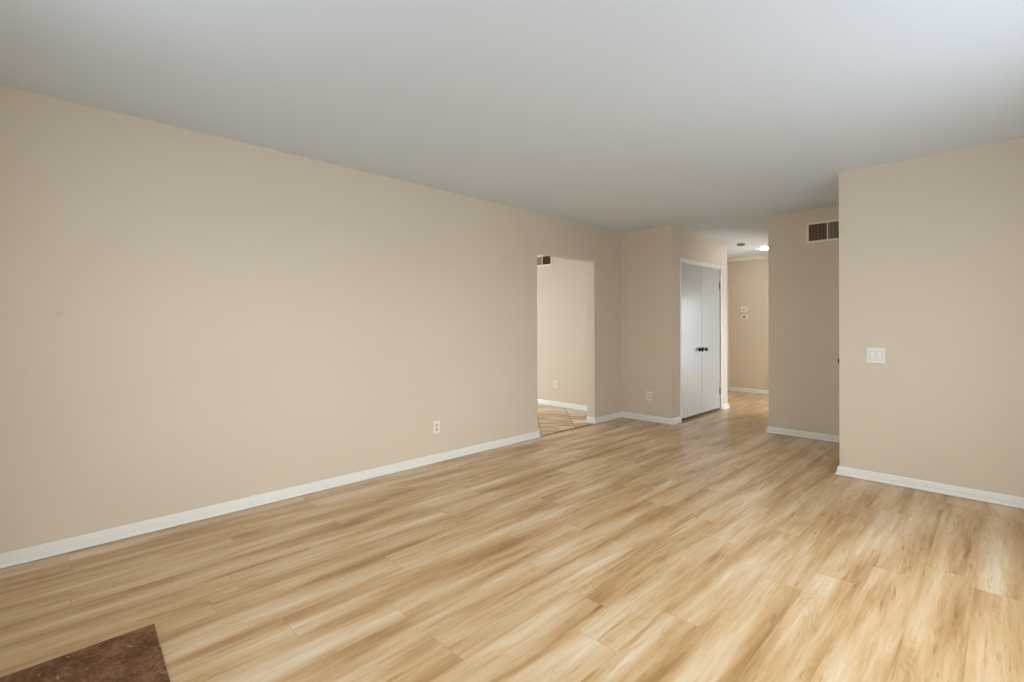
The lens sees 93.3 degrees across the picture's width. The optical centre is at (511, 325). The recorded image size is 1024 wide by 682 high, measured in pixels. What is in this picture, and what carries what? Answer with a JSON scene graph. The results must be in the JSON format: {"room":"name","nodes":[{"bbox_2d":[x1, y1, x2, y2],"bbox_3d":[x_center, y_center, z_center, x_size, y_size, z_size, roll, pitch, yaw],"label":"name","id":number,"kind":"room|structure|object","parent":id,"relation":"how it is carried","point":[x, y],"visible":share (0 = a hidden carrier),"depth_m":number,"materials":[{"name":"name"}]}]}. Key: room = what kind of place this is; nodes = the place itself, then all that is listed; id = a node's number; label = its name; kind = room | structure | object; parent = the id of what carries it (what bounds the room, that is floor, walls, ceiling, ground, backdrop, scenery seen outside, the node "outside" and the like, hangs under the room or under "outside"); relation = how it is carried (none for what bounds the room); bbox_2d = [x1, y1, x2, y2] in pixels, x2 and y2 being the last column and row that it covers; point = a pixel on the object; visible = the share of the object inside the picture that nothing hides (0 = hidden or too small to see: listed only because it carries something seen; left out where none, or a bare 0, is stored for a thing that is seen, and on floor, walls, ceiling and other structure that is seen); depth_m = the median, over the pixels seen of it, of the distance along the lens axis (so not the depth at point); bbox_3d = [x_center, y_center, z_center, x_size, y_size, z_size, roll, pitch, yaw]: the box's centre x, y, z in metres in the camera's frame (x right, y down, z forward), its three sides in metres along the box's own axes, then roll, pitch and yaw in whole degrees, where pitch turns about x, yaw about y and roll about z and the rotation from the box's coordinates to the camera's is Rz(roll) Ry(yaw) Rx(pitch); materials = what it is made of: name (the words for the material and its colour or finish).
{"room":"empty living room","nodes":[
{"label":"empty living room","id":0,"kind":"room"},
{"bbox_2d":[0,85,621,552],"bbox_3d":[-0.706,-0.004,4.364,6.172,2.440,0.115,0,0,-44],"label":"wall","id":1,"kind":"structure","parent":0,"point":[190,320],"depth_m":3.17,"materials":[{"name":"beige paint"}]},
{"bbox_2d":[0,431,540,568],"bbox_3d":[-1.274,1.180,3.785,4.314,0.069,0.141,0,0,-44],"label":"baseboard","id":2,"kind":"structure","parent":1,"relation":"attached to","point":[24,555],"depth_m":3.12,"materials":[{"name":"white paint"}]},
{"bbox_2d":[433,420,439,433],"bbox_3d":[-0.672,0.906,4.309,0.070,0.115,0.008,0,0,-44],"label":"wall outlet","id":3,"kind":"object","parent":1,"relation":"attached to","point":[436,424],"visible":1,"depth_m":4.30,"materials":[{"name":"beige plastic"}]},
{"bbox_2d":[0,391,1023,681],"bbox_3d":[3.170,1.254,4.970,12.920,0.100,4.465,0,0,-44],"label":"floor","id":4,"kind":"structure","parent":0,"point":[712,545],"depth_m":2.34,"materials":[{"name":"brown wood"}]},
{"bbox_2d":[0,624,169,681],"bbox_3d":[-1.171,1.211,1.136,0.753,0.013,1.568,0,0,-44],"label":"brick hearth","id":5,"kind":"object","parent":4,"relation":"on","point":[136,655],"visible":1,"depth_m":1.72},
{"bbox_2d":[541,423,592,436],"bbox_3d":[0.644,1.210,5.618,1.044,0.004,0.032,0,0,-44],"label":"trim","id":6,"kind":"structure","parent":4,"relation":"on","point":[591,423],"depth_m":5.58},
{"bbox_2d":[0,0,1023,257],"bbox_3d":[1.749,-1.282,6.411,12.920,0.100,8.500,0,0,-44],"label":"ceiling","id":7,"kind":"structure","parent":0,"point":[713,118],"depth_m":2.46,"materials":[{"name":"white paint"}]},
{"bbox_2d":[736,242,745,245],"bbox_3d":[3.430,-1.217,7.239,0.132,0.040,0.132,0,0,-44],"label":"smoke detector","id":8,"kind":"object","parent":7,"relation":"attached to","point":[740,243],"visible":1,"depth_m":7.20,"materials":[{"name":"white plastic"}]},
{"bbox_2d":[537,255,586,405],"bbox_3d":[0.193,-0.007,7.834,0.115,2.440,3.582,0,0,-44],"label":"wall","id":9,"kind":"structure","parent":0,"point":[561,285],"depth_m":7.20,"materials":[{"name":"beige paint"}]},
{"bbox_2d":[537,255,551,266],"bbox_3d":[0.466,-1.003,7.462,0.011,0.170,0.386,0,0,-44],"label":"air vent","id":10,"kind":"object","parent":9,"relation":"in","point":[542,260],"visible":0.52,"depth_m":7.44,"materials":[{"name":"beige metal"}]},
{"bbox_2d":[538,399,586,410],"bbox_3d":[0.146,1.176,7.785,0.026,0.069,3.582,0,0,-44],"label":"baseboard","id":11,"kind":"structure","parent":9,"relation":"attached to","point":[540,401],"depth_m":7.16,"materials":[{"name":"white paint"}]},
{"bbox_2d":[538,404,590,435],"bbox_3d":[-1.560,1.269,6.284,4.765,0.100,4.035,0,0,-44],"label":"floor","id":12,"kind":"structure","parent":0,"point":[551,419],"depth_m":6.31,"materials":[{"name":"stone"}]},
{"bbox_2d":[622,225,675,418],"bbox_3d":[1.743,-0.012,6.191,0.115,2.440,0.705,0,0,-44],"label":"wall","id":13,"kind":"structure","parent":0,"point":[648,255],"depth_m":6.12,"materials":[{"name":"beige paint"}]},
{"bbox_2d":[586,412,680,424],"bbox_3d":[1.527,1.171,6.147,1.184,0.069,0.498,0,0,5],"label":"baseboard","id":14,"kind":"structure","parent":13,"relation":"attached to","point":[613,416],"depth_m":6.08,"materials":[{"name":"white paint"}]},
{"bbox_2d":[646,391,651,400],"bbox_3d":[1.734,0.890,6.117,0.008,0.115,0.070,0,0,-44],"label":"wall outlet","id":15,"kind":"object","parent":13,"relation":"attached to","point":[649,394],"visible":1,"depth_m":6.11,"materials":[{"name":"white plastic"}]},
{"bbox_2d":[676,226,727,416],"bbox_3d":[2.554,-0.015,6.573,1.576,2.440,0.115,0,0,-44],"label":"wall","id":16,"kind":"structure","parent":0,"point":[690,245],"depth_m":6.55,"materials":[{"name":"beige paint"}]},
{"bbox_2d":[681,263,703,417],"bbox_3d":[2.338,0.190,6.270,0.592,1.965,0.095,0,0,-44],"label":"door","id":17,"kind":"structure","parent":16,"relation":"in","point":[690,274],"depth_m":6.28,"materials":[{"name":"white paint"}]},
{"bbox_2d":[679,258,721,421],"bbox_3d":[2.512,0.178,6.523,1.281,2.055,0.127,0,0,-44],"label":"trim","id":18,"kind":"structure","parent":16,"relation":"attached to","point":[681,260],"depth_m":6.25,"materials":[{"name":"white paint"}]},
{"bbox_2d":[701,267,720,412],"bbox_3d":[2.766,0.188,6.689,0.598,1.965,0.095,0,0,-44],"label":"door","id":19,"kind":"structure","parent":16,"relation":"in","point":[710,284],"depth_m":6.68,"materials":[{"name":"white paint"}]},
{"bbox_2d":[727,261,729,390],"bbox_3d":[3.342,-0.017,8.333,2.015,2.440,0.115,0,0,-44],"label":"wall","id":20,"kind":"structure","parent":0,"point":[728,263],"depth_m":8.87,"materials":[{"name":"beige paint"}]},
{"bbox_2d":[730,258,768,389],"bbox_3d":[4.692,-0.021,8.313,0.115,2.440,1.804,0,0,-44],"label":"wall","id":21,"kind":"structure","parent":0,"point":[749,344],"depth_m":8.68,"materials":[{"name":"beige paint"}]},
{"bbox_2d":[741,307,747,311],"bbox_3d":[4.189,-0.293,8.717,0.036,0.094,0.116,0,0,-44],"label":"door chime","id":22,"kind":"object","parent":21,"relation":"attached to","point":[743,309],"visible":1,"depth_m":8.70,"materials":[{"name":"beige plastic"}]},
{"bbox_2d":[727,254,767,261],"bbox_3d":[3.929,-1.208,7.649,1.900,0.062,1.689,0,0,-44],"label":"trim","id":23,"kind":"structure","parent":21,"relation":"attached to","point":[729,259],"depth_m":8.65,"materials":[{"name":"white paint"}]},
{"bbox_2d":[729,387,768,393],"bbox_3d":[4.605,1.161,8.305,0.026,0.069,1.689,0,0,-44],"label":"baseboard","id":24,"kind":"structure","parent":21,"relation":"attached to","point":[759,391],"depth_m":8.66,"materials":[{"name":"white paint"}]},
{"bbox_2d":[768,205,838,435],"bbox_3d":[3.293,-0.017,5.111,0.115,2.440,1.040,0,0,-44],"label":"wall","id":25,"kind":"structure","parent":0,"point":[803,277],"depth_m":5.20,"materials":[{"name":"beige paint"}]},
{"bbox_2d":[766,426,838,442],"bbox_3d":[3.725,1.164,5.629,1.504,0.069,0.951,0,0,-44],"label":"baseboard","id":26,"kind":"structure","parent":25,"relation":"in","point":[775,430],"depth_m":5.18,"materials":[{"name":"white paint"}]},
{"bbox_2d":[806,219,838,242],"bbox_3d":[3.283,-0.987,5.028,0.011,0.216,0.386,0,0,-44],"label":"air vent","id":27,"kind":"object","parent":25,"relation":"in","point":[822,231],"visible":0.79,"depth_m":5.06,"materials":[{"name":"beige metal"}]},
{"bbox_2d":[839,137,1023,497],"bbox_3d":[3.267,-0.017,3.360,0.115,2.440,1.654,0,0,-44],"label":"wall","id":28,"kind":"structure","parent":0,"point":[931,248],"depth_m":3.49,"materials":[{"name":"beige paint"}]},
{"bbox_2d":[867,348,884,362],"bbox_3d":[2.813,0.231,3.734,0.010,0.115,0.115,0,0,-44],"label":"light switch","id":29,"kind":"object","parent":28,"relation":"attached to","point":[874,355],"visible":1,"depth_m":3.73,"materials":[{"name":"white plastic"}]},
{"bbox_2d":[835,465,1023,508],"bbox_3d":[3.211,1.166,3.400,0.139,0.069,1.565,0,0,-44],"label":"baseboard","id":30,"kind":"structure","parent":28,"relation":"attached to","point":[968,493],"depth_m":3.48,"materials":[{"name":"white paint"}]},
{"bbox_3d":[2.828,-0.015,7.336,0.115,2.440,0.590,0,0,-44],"label":"wall","id":31,"kind":"structure","parent":0,"visible":0},
{"bbox_2d":[722,403,729,409],"bbox_3d":[2.857,1.167,7.261,0.237,0.069,0.731,0,0,-44],"label":"baseboard","id":32,"kind":"structure","parent":31,"relation":"attached to","point":[726,405],"depth_m":6.99,"materials":[{"name":"white paint"}]}
]}

